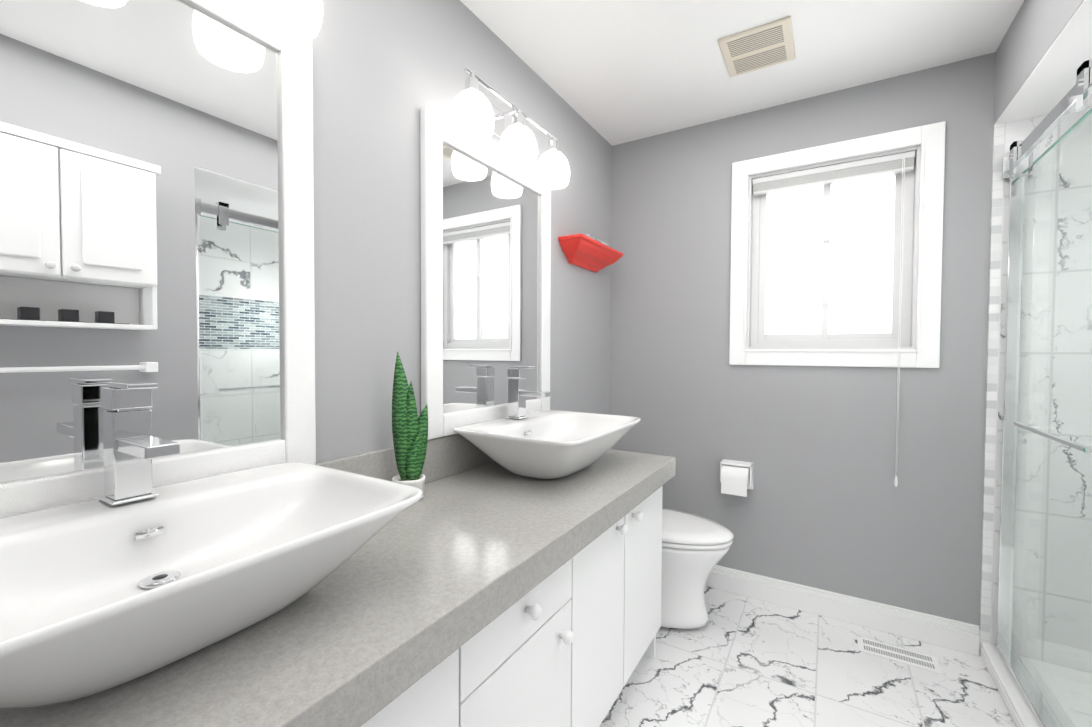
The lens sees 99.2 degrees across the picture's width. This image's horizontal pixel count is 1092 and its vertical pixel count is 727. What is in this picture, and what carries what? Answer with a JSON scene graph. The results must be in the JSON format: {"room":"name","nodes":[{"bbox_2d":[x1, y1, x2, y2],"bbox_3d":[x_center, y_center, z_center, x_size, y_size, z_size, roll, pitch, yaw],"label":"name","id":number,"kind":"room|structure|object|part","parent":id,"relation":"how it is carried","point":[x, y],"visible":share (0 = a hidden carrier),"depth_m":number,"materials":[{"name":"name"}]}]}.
{"room":"bathroom","nodes":[
{"label":"bathroom","id":0,"kind":"room"},
{"bbox_2d":[312,0,611,462],"bbox_3d":[-0.568,-0.017,1.277,0.100,2.440,3.682,1,2,31],"label":"wall","id":1,"kind":"structure","parent":0,"point":[385,72],"depth_m":1.37,"materials":[{"name":"grey paint"}]},
{"bbox_2d":[0,0,315,516],"bbox_3d":[-0.769,-0.261,0.812,0.030,1.035,0.756,1,2,31],"label":"mirror","id":2,"kind":"object","parent":1,"relation":"attached to","point":[156,195],"visible":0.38,"depth_m":0.87,"materials":[{"name":"clear glass"}]},
{"bbox_2d":[247,0,322,40],"bbox_3d":[-0.692,-0.821,0.757,0.200,0.237,0.640,1,2,31],"label":"sconce","id":3,"kind":"object","parent":1,"relation":"attached to","point":[300,20],"visible":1,"depth_m":1.00,"materials":[{"name":"white glass"}]},
{"bbox_2d":[315,434,494,481],"bbox_3d":[-0.592,0.319,1.128,0.021,0.135,2.390,1,2,31],"label":"backsplash","id":4,"kind":"structure","parent":1,"relation":"attached to","point":[451,454],"depth_m":1.48,"materials":[{"name":"grey stone"}]},
{"bbox_2d":[420,107,550,439],"bbox_3d":[-0.186,-0.282,1.770,0.030,1.035,0.756,1,2,31],"label":"mirror","id":5,"kind":"object","parent":1,"relation":"attached to","point":[485,265],"visible":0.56,"depth_m":1.67,"materials":[{"name":"clear glass"}]},
{"bbox_3d":[-0.192,-0.282,1.774,0.016,0.893,0.614,1,2,31],"label":"glass","id":6,"kind":"part","parent":5,"relation":"part of","materials":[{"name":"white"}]},
{"bbox_2d":[449,67,569,189],"bbox_3d":[-0.128,-0.842,1.685,0.200,0.237,0.641,1,2,31],"label":"sconce","id":7,"kind":"object","parent":1,"relation":"attached to","point":[475,116],"visible":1,"depth_m":1.62,"materials":[{"name":"white glass"}]},
{"bbox_2d":[558,234,622,271],"bbox_3d":[0.242,-0.568,2.374,0.124,0.149,0.510,1,2,31],"label":"shelf","id":8,"kind":"object","parent":1,"relation":"attached to","point":[589,252],"visible":1,"depth_m":2.30,"materials":[{"name":"red paint"}]},
{"bbox_2d":[460,0,1023,145],"bbox_3d":[0.527,-1.256,0.583,2.650,0.080,3.682,1,2,31],"label":"ceiling","id":9,"kind":"structure","parent":0,"point":[614,72],"depth_m":1.83,"materials":[{"name":"white paint"}]},
{"bbox_2d":[718,16,795,76],"bbox_3d":[0.836,-1.238,1.834,0.250,0.013,0.270,1,2,31],"label":"ceiling vent","id":10,"kind":"object","parent":9,"relation":"in","point":[786,24],"depth_m":1.81,"materials":[{"name":"beige plastic"}]},
{"bbox_3d":[0.802,-1.231,1.779,0.190,0.002,0.100,1,2,31],"label":"ceiling air vent grille","id":11,"kind":"part","parent":10,"relation":"part of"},
{"bbox_3d":[0.870,-1.234,1.890,0.190,0.002,0.100,1,2,31],"label":"ceiling air vent grille","id":12,"kind":"part","parent":10,"relation":"part of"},
{"bbox_2d":[610,52,995,628],"bbox_3d":[1.505,-0.030,2.135,2.550,2.440,0.140,1,2,31],"label":"wall","id":13,"kind":"structure","parent":0,"point":[826,504],"depth_m":2.20,"materials":[{"name":"grey paint"}]},
{"bbox_2d":[720,459,753,496],"bbox_3d":[0.955,0.573,2.335,0.147,0.148,0.113,1,2,31],"label":"toilet paper holder","id":14,"kind":"object","parent":13,"relation":"attached to","point":[736,477],"visible":1,"depth_m":2.30,"materials":[{"name":"white"}]},
{"bbox_2d":[729,121,945,486],"bbox_3d":[1.378,-0.353,2.289,1.276,1.767,0.338,1,2,31],"label":"window","id":15,"kind":"structure","parent":13,"relation":"in","point":[856,268],"depth_m":2.28,"materials":[{"name":"white plastic"}]},
{"bbox_2d":[822,232,828,304],"bbox_3d":[1.330,-0.450,2.207,0.024,0.340,0.012,1,2,31],"label":"lock","id":16,"kind":"object","parent":15,"relation":"attached to","point":[825,298],"visible":1,"depth_m":2.20,"materials":[{"name":"white plastic"}]},
{"bbox_3d":[1.346,-0.501,2.232,0.522,0.714,0.030,1,2,31],"label":"glass","id":17,"kind":"part","parent":15,"relation":"part of","materials":[{"name":"clear glass"}]},
{"bbox_3d":[1.464,-0.505,2.425,1.276,1.468,0.010,1,2,31],"label":"exterior sky panel","id":18,"kind":"part","parent":15,"relation":"part of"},
{"bbox_3d":[1.347,-0.501,2.233,0.652,0.844,0.060,1,2,31],"label":"frame","id":19,"kind":"part","parent":15,"relation":"part of","materials":[{"name":"white plastic"}]},
{"bbox_3d":[1.318,-0.850,2.175,0.636,0.012,0.029,1,2,31],"label":"window blind rail","id":20,"kind":"part","parent":15,"relation":"part of","materials":[{"name":"white plastic"}]},
{"bbox_3d":[1.531,-0.174,2.009,0.012,1.425,0.012,1,2,31],"label":"blind cord","id":21,"kind":"part","parent":15,"relation":"part of","materials":[{"name":"white plastic"}]},
{"bbox_2d":[705,565,979,655],"bbox_3d":[1.081,1.124,2.327,1.629,0.120,0.018,1,2,31],"label":"baseboard","id":22,"kind":"structure","parent":13,"relation":"attached to","point":[939,631],"depth_m":2.12,"materials":[{"name":"white wood"}]},
{"bbox_2d":[979,122,1005,655],"bbox_3d":[1.798,0.123,1.871,0.035,2.150,0.012,1,2,31],"label":"wall tile edge","id":23,"kind":"structure","parent":13,"relation":"attached to","point":[993,364],"depth_m":1.87,"materials":[{"name":"tile"}]},
{"bbox_2d":[992,107,1091,672],"bbox_3d":[2.137,0.130,1.666,0.757,2.150,0.010,1,2,31],"label":"wall tile","id":24,"kind":"structure","parent":13,"relation":"attached to","point":[1019,130],"depth_m":1.78,"materials":[{"name":"tile"}]},
{"bbox_2d":[599,586,1015,726],"bbox_3d":[0.516,1.254,0.646,2.650,0.060,3.682,1,2,31],"label":"floor","id":25,"kind":"structure","parent":0,"point":[737,660],"depth_m":1.76,"materials":[{"name":"tile"}]},
{"bbox_2d":[348,474,674,726],"bbox_3d":[-0.364,0.839,0.989,0.573,0.746,2.370,1,2,31],"label":"bathroom vanity","id":26,"kind":"object","parent":25,"relation":"on","point":[561,653],"depth_m":1.16,"materials":[{"name":"white wood"}]},
{"bbox_2d":[0,450,675,726],"bbox_3d":[-0.352,0.429,0.985,0.584,0.074,2.390,1,2,31],"label":"countertop","id":27,"kind":"structure","parent":26,"relation":"on","point":[476,539],"depth_m":0.76,"materials":[{"name":"grey stone"}]},
{"bbox_2d":[0,462,422,708],"bbox_3d":[-0.553,0.314,0.700,0.463,0.165,0.609,1,2,31],"label":"sink","id":28,"kind":"object","parent":27,"relation":"on","point":[97,595],"visible":1,"depth_m":0.68,"materials":[{"name":"white ceramic"}]},
{"bbox_2d":[98,381,179,505],"bbox_3d":[-0.658,0.130,0.754,0.171,0.197,0.062,1,2,31],"label":"faucet","id":29,"kind":"object","parent":28,"relation":"on","point":[133,447],"visible":1,"depth_m":0.76,"materials":[{"name":"silver metal"}]},
{"bbox_2d":[392,352,427,497],"bbox_3d":[-0.384,0.175,1.306,0.090,0.415,0.096,1,2,31],"label":"plant","id":30,"kind":"object","parent":27,"relation":"on","point":[410,432],"visible":0.92,"depth_m":1.30,"materials":[{"name":"green plant"}]},
{"bbox_3d":[-0.386,0.351,1.308,0.090,0.062,0.090,1,2,31],"label":"pot","id":31,"kind":"part","parent":30,"relation":"part of","materials":[{"name":"white ceramic"}]},
{"bbox_2d":[454,410,640,478],"bbox_3d":[0.029,0.293,1.657,0.463,0.165,0.609,1,2,31],"label":"sink","id":32,"kind":"object","parent":27,"relation":"on","point":[548,444],"visible":1,"depth_m":1.51,"materials":[{"name":"white ceramic"}]},
{"bbox_2d":[506,366,550,418],"bbox_3d":[-0.063,0.108,1.732,0.171,0.197,0.062,1,2,31],"label":"faucet","id":33,"kind":"object","parent":32,"relation":"on","point":[518,392],"visible":1,"depth_m":1.74,"materials":[{"name":"silver metal"}]},
{"bbox_2d":[661,508,733,628],"bbox_3d":[0.492,0.840,2.213,0.752,0.687,0.420,1,2,31],"label":"toilet","id":34,"kind":"object","parent":25,"relation":"on","point":[695,548],"visible":0.29,"depth_m":2.04,"materials":[{"name":"white ceramic"}]},
{"bbox_3d":[0.570,0.986,2.169,0.550,0.400,0.370,1,2,31],"label":"bowl","id":35,"kind":"part","parent":34,"relation":"part of","materials":[{"name":"white ceramic"}]},
{"bbox_3d":[0.590,0.758,2.152,0.525,0.054,0.380,1,2,31],"label":"seat","id":36,"kind":"part","parent":34,"relation":"part of","materials":[{"name":"white plastic"}]},
{"bbox_2d":[857,636,942,673],"bbox_3d":[1.442,1.192,1.906,0.270,0.007,0.110,1,2,31],"label":"floor vent","id":37,"kind":"object","parent":25,"relation":"in","point":[904,656],"visible":1,"depth_m":1.90,"materials":[{"name":"white metal"}]},
{"bbox_2d":[863,639,934,668],"bbox_3d":[1.442,1.189,1.906,0.230,0.001,0.080,1,2,31],"label":"grille","id":38,"kind":"object","parent":37,"relation":"attached to","point":[883,650],"depth_m":1.90,"materials":[{"name":"white metal"}]},
{"bbox_2d":[980,59,1091,726],"bbox_3d":[1.748,0.210,1.061,0.790,2.015,1.430,1,2,31],"label":"shower door","id":39,"kind":"structure","parent":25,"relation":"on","point":[1035,693],"depth_m":1.64,"materials":[{"name":"clear glass"}]},
{"bbox_3d":[1.467,0.203,1.232,0.030,1.840,1.362,1,2,31],"label":"glass","id":40,"kind":"part","parent":39,"relation":"part of","materials":[{"name":"clear glass"}]},
{"bbox_2d":[994,0,1083,123],"bbox_3d":[1.242,0.019,0.118,0.902,2.440,3.582,1,2,31],"label":"wall","id":41,"kind":"structure","parent":0,"point":[1035,29],"depth_m":1.56,"materials":[{"name":"grey paint"}]},
{"bbox_2d":[995,0,1091,123],"bbox_3d":[1.758,-0.934,1.030,0.800,0.004,1.452,1,2,31],"label":"ceiling","id":42,"kind":"structure","parent":0,"point":[1048,84],"depth_m":1.51,"materials":[{"name":"white paint"}]}
]}

